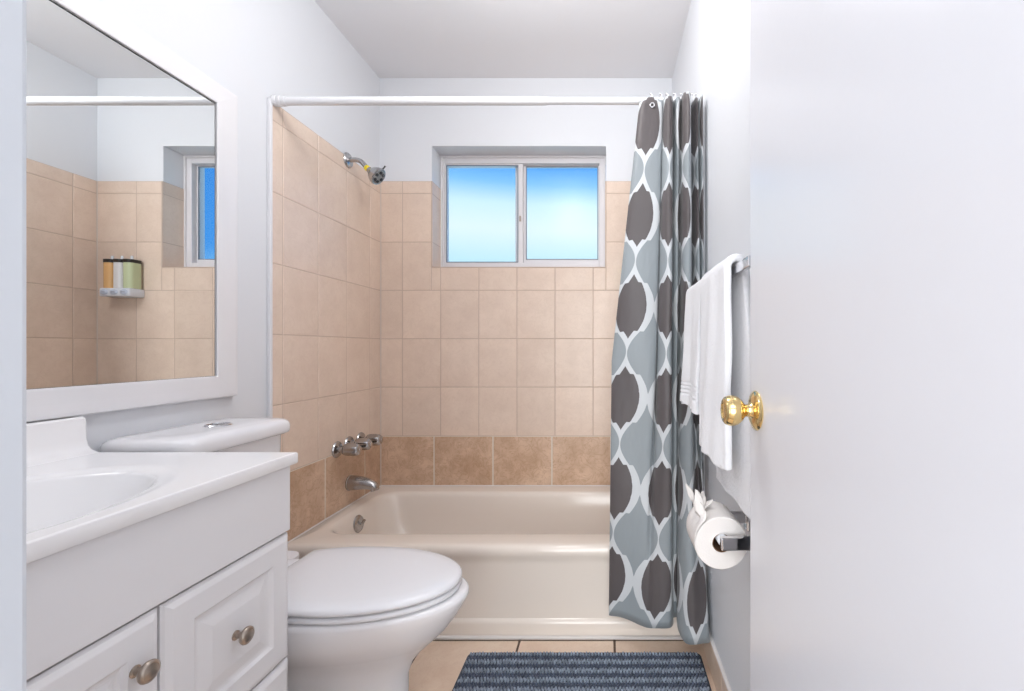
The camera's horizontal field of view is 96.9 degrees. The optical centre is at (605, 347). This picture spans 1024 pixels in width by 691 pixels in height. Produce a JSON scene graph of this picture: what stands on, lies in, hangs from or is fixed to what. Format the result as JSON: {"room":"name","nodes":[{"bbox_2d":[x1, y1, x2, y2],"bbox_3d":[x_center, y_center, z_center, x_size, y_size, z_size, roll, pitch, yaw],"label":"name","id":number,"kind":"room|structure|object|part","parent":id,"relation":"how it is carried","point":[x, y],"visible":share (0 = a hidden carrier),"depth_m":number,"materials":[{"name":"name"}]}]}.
{"room":"bathroom","nodes":[
{"label":"bathroom","id":0,"kind":"room"},
{"bbox_2d":[81,0,379,451],"bbox_3d":[-1.230,-0.153,1.415,0.100,2.507,2.290,0,0,0],"label":"wall","id":1,"kind":"structure","parent":0,"point":[257,50],"depth_m":1.49,"materials":[{"name":"white paint"}]},
{"bbox_2d":[26,416,97,466],"bbox_3d":[-1.146,0.191,0.634,0.066,0.080,0.699,0,0,0],"label":"backsplash","id":2,"kind":"structure","parent":1,"relation":"attached to","point":[51,440],"depth_m":0.93,"materials":[{"name":"white stone"}]},
{"bbox_2d":[26,0,237,421],"bbox_3d":[-1.165,-0.322,0.910,0.028,0.941,0.980,0,0,0],"label":"wall mirror","id":3,"kind":"object","parent":1,"relation":"attached to","point":[132,149],"visible":0.98,"depth_m":1.06,"materials":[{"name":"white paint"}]},
{"bbox_2d":[267,98,272,417],"bbox_3d":[-1.173,0.085,1.553,0.013,1.911,0.014,0,0,0],"label":"trim","id":4,"kind":"structure","parent":1,"relation":"attached to","point":[269,102],"depth_m":1.55,"materials":[{"name":"white paint"}]},
{"bbox_2d":[273,106,379,540],"bbox_3d":[-1.175,0.086,1.935,0.010,1.905,0.750,0,0,0],"label":"tiled wall","id":5,"kind":"structure","parent":1,"relation":"attached to","point":[326,212],"depth_m":1.83,"materials":[{"name":"beige tile"}]},
{"bbox_2d":[332,441,361,457],"bbox_3d":[-1.117,0.441,1.932,0.106,0.072,0.072,0,0,0],"label":"tap","id":6,"kind":"object","parent":5,"relation":"attached to","point":[348,449],"visible":1,"depth_m":1.92,"materials":[{"name":"silver metal"}]},
{"bbox_3d":[-1.103,0.441,1.932,0.071,0.056,0.050,0,0,0],"label":"tap handle","id":7,"kind":"part","parent":6,"relation":"part of","materials":[{"name":"silver metal"}]},
{"bbox_2d":[344,436,372,449],"bbox_3d":[-1.117,0.437,2.022,0.106,0.072,0.072,0,0,0],"label":"tap","id":8,"kind":"object","parent":5,"relation":"attached to","point":[366,443],"visible":0.7,"depth_m":2.01,"materials":[{"name":"silver metal"}]},
{"bbox_3d":[-1.103,0.437,2.022,0.071,0.056,0.050,0,0,0],"label":"tap handle","id":9,"kind":"part","parent":8,"relation":"part of","materials":[{"name":"silver metal"}]},
{"bbox_2d":[345,475,378,491],"bbox_3d":[-1.103,0.617,2.030,0.135,0.073,0.070,0,0,0],"label":"tub spout","id":10,"kind":"object","parent":5,"relation":"attached to","point":[353,482],"visible":1,"depth_m":2.01,"materials":[{"name":"silver metal"}]},
{"bbox_2d":[343,152,385,184],"bbox_3d":[-1.081,-0.811,2.007,0.179,0.145,0.085,0,0,0],"label":"shower","id":11,"kind":"object","parent":5,"relation":"attached to","point":[376,175],"visible":1,"depth_m":2.00,"materials":[{"name":"silver metal"}]},
{"bbox_3d":[-1.118,-0.833,2.013,0.098,0.059,0.027,0,0,6],"label":"shower arm","id":12,"kind":"part","parent":11,"relation":"part of","materials":[{"name":"silver metal"}]},
{"bbox_2d":[356,432,382,445],"bbox_3d":[-1.117,0.437,2.118,0.106,0.072,0.072,0,0,0],"label":"tap","id":13,"kind":"object","parent":5,"relation":"attached to","point":[377,439],"visible":0.64,"depth_m":2.10,"materials":[{"name":"silver metal"}]},
{"bbox_3d":[-1.103,0.437,2.118,0.071,0.056,0.050,0,0,0],"label":"tap handle","id":14,"kind":"part","parent":13,"relation":"part of","materials":[{"name":"silver metal"}]},
{"bbox_2d":[270,95,700,106],"bbox_3d":[-0.418,-0.870,1.568,1.504,0.037,0.037,0,0,0],"label":"curtain rod","id":15,"kind":"object","parent":5,"relation":"attached to","point":[277,100],"visible":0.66,"depth_m":1.56,"materials":[{"name":"white metal"}]},
{"bbox_2d":[609,91,709,644],"bbox_3d":[0.172,0.026,1.498,0.324,1.838,0.185,0,0,0],"label":"shower curtain","id":16,"kind":"object","parent":15,"relation":"hanging from","point":[657,575],"visible":0.85,"depth_m":1.51,"materials":[{"name":"fabric"}]},
{"bbox_2d":[380,183,380,484],"bbox_3d":[-1.168,-0.077,2.309,0.004,1.579,0.006,0,0,0],"label":"trim","id":17,"kind":"structure","parent":1,"relation":"attached to","point":[380,183],"depth_m":2.31,"materials":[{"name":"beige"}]},
{"bbox_2d":[315,0,690,77],"bbox_3d":[-0.418,-1.447,1.355,1.724,0.080,2.410,0,0,0],"label":"ceiling","id":18,"kind":"structure","parent":0,"point":[395,38],"depth_m":2.01,"materials":[{"name":"white paint"}]},
{"bbox_2d":[380,78,671,187],"bbox_3d":[-0.418,-0.153,2.440,1.524,2.507,0.240,0,0,0],"label":"wall","id":19,"kind":"structure","parent":0,"point":[413,139],"depth_m":2.32,"materials":[{"name":"white paint"}]},
{"bbox_2d":[381,181,630,484],"bbox_3d":[-0.418,-0.074,2.377,1.504,1.585,0.135,0,0,0],"label":"tiled wall","id":20,"kind":"structure","parent":19,"relation":"attached to","point":[490,375],"depth_m":2.31,"materials":[{"name":"beige tile"}]},
{"bbox_2d":[288,485,609,542],"bbox_3d":[-0.418,0.714,1.967,1.503,0.005,0.686,0,0,0],"label":"trim","id":21,"kind":"structure","parent":20,"relation":"attached to","point":[380,485],"depth_m":2.30,"materials":[{"name":"white"}]},
{"bbox_2d":[440,155,605,266],"bbox_3d":[-0.453,-0.737,2.468,0.904,0.631,0.080,0,0,0],"label":"window","id":22,"kind":"structure","parent":19,"relation":"in","point":[497,210],"depth_m":2.45,"materials":[{"name":"white metal"}]},
{"bbox_3d":[-0.680,-0.738,2.456,0.402,0.541,0.005,0,0,0],"label":"frosted pane","id":23,"kind":"part","parent":22,"relation":"part of","materials":[{"name":"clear glass"}]},
{"bbox_3d":[-0.674,-0.740,2.456,0.434,0.553,0.020,0,0,0],"label":"sliding sash","id":24,"kind":"part","parent":22,"relation":"part of","materials":[{"name":"blue glass"}]},
{"bbox_3d":[-0.267,-0.740,2.481,0.472,0.557,0.022,0,0,0],"label":"fixed sash","id":25,"kind":"part","parent":22,"relation":"part of","materials":[{"name":"blue glass"}]},
{"bbox_3d":[-0.244,-0.749,2.481,0.406,0.523,0.005,0,0,0],"label":"frosted pane","id":26,"kind":"part","parent":22,"relation":"part of","materials":[{"name":"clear glass"}]},
{"bbox_2d":[409,640,715,690],"bbox_3d":[-0.418,1.070,1.285,1.724,0.060,2.270,0,0,0],"label":"floor","id":27,"kind":"structure","parent":0,"point":[437,667],"depth_m":1.53,"materials":[{"name":"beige tile"}]},
{"bbox_2d":[26,466,289,690],"bbox_3d":[-0.920,0.647,0.631,0.515,0.783,0.685,0,0,0],"label":"vanity cabinet","id":28,"kind":"object","parent":27,"relation":"on","point":[193,596],"visible":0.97,"depth_m":0.71,"materials":[{"name":"white paint"}]},
{"bbox_3d":[-0.699,0.666,0.492,0.018,0.527,0.399,0,0,0],"label":"door","id":29,"kind":"part","parent":28,"relation":"part of","materials":[{"name":"white paint"}]},
{"bbox_3d":[-0.677,0.474,0.652,0.028,0.032,0.032,0,0,0],"label":"knob","id":30,"kind":"part","parent":28,"relation":"part of","materials":[{"name":"silver metal"}]},
{"bbox_2d":[26,416,297,563],"bbox_3d":[-0.930,0.251,0.635,0.497,0.200,0.700,0,0,0],"label":"countertop","id":31,"kind":"structure","parent":28,"relation":"on","point":[76,493],"depth_m":0.82,"materials":[{"name":"white stone"}]},
{"bbox_3d":[-0.699,0.537,0.835,0.018,0.269,0.278,0,0,0],"label":"drawer","id":32,"kind":"part","parent":28,"relation":"part of","materials":[{"name":"white paint"}]},
{"bbox_3d":[-0.677,0.536,0.830,0.028,0.032,0.032,0,0,0],"label":"knob","id":33,"kind":"part","parent":28,"relation":"part of","materials":[{"name":"silver metal"}]},
{"bbox_3d":[-0.699,0.803,0.835,0.018,0.254,0.278,0,0,0],"label":"drawer","id":34,"kind":"part","parent":28,"relation":"part of","materials":[{"name":"white paint"}]},
{"bbox_2d":[100,418,468,690],"bbox_3d":[-0.767,0.621,1.191,0.805,0.837,0.370,0,0,0],"label":"toilet","id":35,"kind":"object","parent":27,"relation":"on","point":[359,618],"visible":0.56,"depth_m":1.10,"materials":[{"name":"white ceramic"}]},
{"bbox_3d":[-1.058,0.231,1.183,0.224,0.046,0.354,0,0,0],"label":"tank lid","id":36,"kind":"part","parent":35,"relation":"part of","materials":[{"name":"white ceramic"}]},
{"bbox_3d":[-1.066,0.438,1.184,0.197,0.368,0.328,0,0,0],"label":"tank","id":37,"kind":"part","parent":35,"relation":"part of","materials":[{"name":"white ceramic"}]},
{"bbox_3d":[-0.637,0.607,1.185,0.504,0.024,0.342,0,0,0],"label":"seat lid","id":38,"kind":"part","parent":35,"relation":"part of","materials":[{"name":"white plastic"}]},
{"bbox_3d":[-0.722,0.839,1.188,0.715,0.400,0.351,0,0,0],"label":"bowl","id":39,"kind":"part","parent":35,"relation":"part of","materials":[{"name":"white ceramic"}]},
{"bbox_2d":[288,486,679,634],"bbox_3d":[-0.418,0.877,1.954,1.502,0.324,0.711,0,0,0],"label":"bathtub","id":40,"kind":"object","parent":27,"relation":"on","point":[533,560],"visible":0.47,"depth_m":1.63,"materials":[{"name":"beige ceramic"}]},
{"bbox_3d":[-1.077,0.773,1.958,0.040,0.076,0.076,0,0,0],"label":"overflow plate","id":41,"kind":"part","parent":40,"relation":"part of","materials":[{"name":"silver metal"}]},
{"bbox_2d":[434,635,682,639],"bbox_3d":[-0.418,1.036,1.591,1.500,0.009,0.014,0,0,0],"label":"trim","id":42,"kind":"structure","parent":40,"relation":"attached to","point":[439,637],"depth_m":1.58,"materials":[{"name":"white"}]},
{"bbox_2d":[452,651,711,690],"bbox_3d":[-0.072,1.027,1.252,0.781,0.025,0.505,0,0,0],"label":"bath mat","id":43,"kind":"object","parent":27,"relation":"on","point":[481,671],"visible":1,"depth_m":1.41,"materials":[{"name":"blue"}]},
{"bbox_2d":[672,0,749,690],"bbox_3d":[0.394,-0.153,1.415,0.100,2.507,2.290,0,0,0],"label":"wall","id":44,"kind":"structure","parent":0,"point":[713,60],"depth_m":1.30,"materials":[{"name":"white paint"}]},
{"bbox_2d":[703,98,704,494],"bbox_3d":[0.338,0.029,1.553,0.013,1.801,0.014,0,0,0],"label":"trim","id":45,"kind":"structure","parent":44,"relation":"attached to","point":[703,98],"depth_m":1.55,"materials":[{"name":"white paint"}]},
{"bbox_2d":[702,630,731,690],"bbox_3d":[0.339,0.990,0.917,0.010,0.099,1.255,0,0,0],"label":"baseboard","id":46,"kind":"structure","parent":44,"relation":"attached to","point":[716,674],"depth_m":1.37,"materials":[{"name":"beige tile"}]},
{"bbox_2d":[715,511,749,550],"bbox_3d":[0.289,0.406,0.997,0.109,0.060,0.172,0,0,0],"label":"paper holder","id":47,"kind":"object","parent":44,"relation":"attached to","point":[727,543],"visible":0.43,"depth_m":0.92,"materials":[{"name":"silver metal"}]},
{"bbox_2d":[685,484,746,568],"bbox_3d":[0.244,0.388,0.997,0.115,0.165,0.104,0,0,0],"label":"toilet paper roll","id":48,"kind":"object","parent":47,"relation":"on","point":[706,520],"visible":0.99,"depth_m":0.95,"materials":[{"name":"white paper"}]},
{"bbox_3d":[0.291,0.406,0.925,0.106,0.060,0.028,0,0,0],"label":"post","id":49,"kind":"part","parent":47,"relation":"part of","materials":[{"name":"silver metal"}]},
{"bbox_3d":[0.291,0.406,1.069,0.106,0.060,0.028,0,0,0],"label":"post","id":50,"kind":"part","parent":47,"relation":"part of","materials":[{"name":"silver metal"}]},
{"bbox_2d":[731,255,749,278],"bbox_3d":[0.305,-0.163,1.142,0.078,0.048,0.644,0,0,0],"label":"towel bar","id":51,"kind":"object","parent":44,"relation":"attached to","point":[743,265],"visible":0.06,"depth_m":0.88,"materials":[{"name":"silver metal"}]},
{"bbox_2d":[680,280,700,414],"bbox_3d":[0.265,-0.008,1.286,0.073,0.368,0.244,0,0,0],"label":"hand towel","id":52,"kind":"object","parent":51,"relation":"hanging from","point":[689,394],"visible":0.59,"depth_m":1.27,"materials":[{"name":"white fabric"}]},
{"bbox_2d":[699,254,749,518],"bbox_3d":[0.266,0.073,1.008,0.075,0.541,0.313,0,0,0],"label":"bath towel","id":53,"kind":"object","parent":51,"relation":"hanging from","point":[725,301],"visible":0.85,"depth_m":0.95,"materials":[{"name":"white fabric"}]},
{"bbox_3d":[-0.418,-0.153,0.210,1.724,2.507,0.120,0,0,0],"label":"wall","id":54,"kind":"structure","parent":0,"visible":0},
{"bbox_2d":[0,0,25,690],"bbox_3d":[-0.029,0.010,0.209,0.707,2.060,0.142,0,0,0],"label":"trim","id":55,"kind":"structure","parent":54,"relation":"attached to","point":[12,12],"depth_m":0.27,"materials":[{"name":"white paint"}]},
{"bbox_2d":[720,0,1023,690],"bbox_3d":[0.253,0.017,0.513,0.094,2.023,0.616,0,0,0],"label":"door","id":56,"kind":"structure","parent":54,"relation":"in","point":[884,409],"depth_m":0.42,"materials":[{"name":"white paint"}]},
{"bbox_3d":[0.233,0.110,0.783,0.053,0.054,0.054,0,0,0],"label":"knob","id":57,"kind":"part","parent":56,"relation":"part of","materials":[{"name":"gold metal"}]}
]}

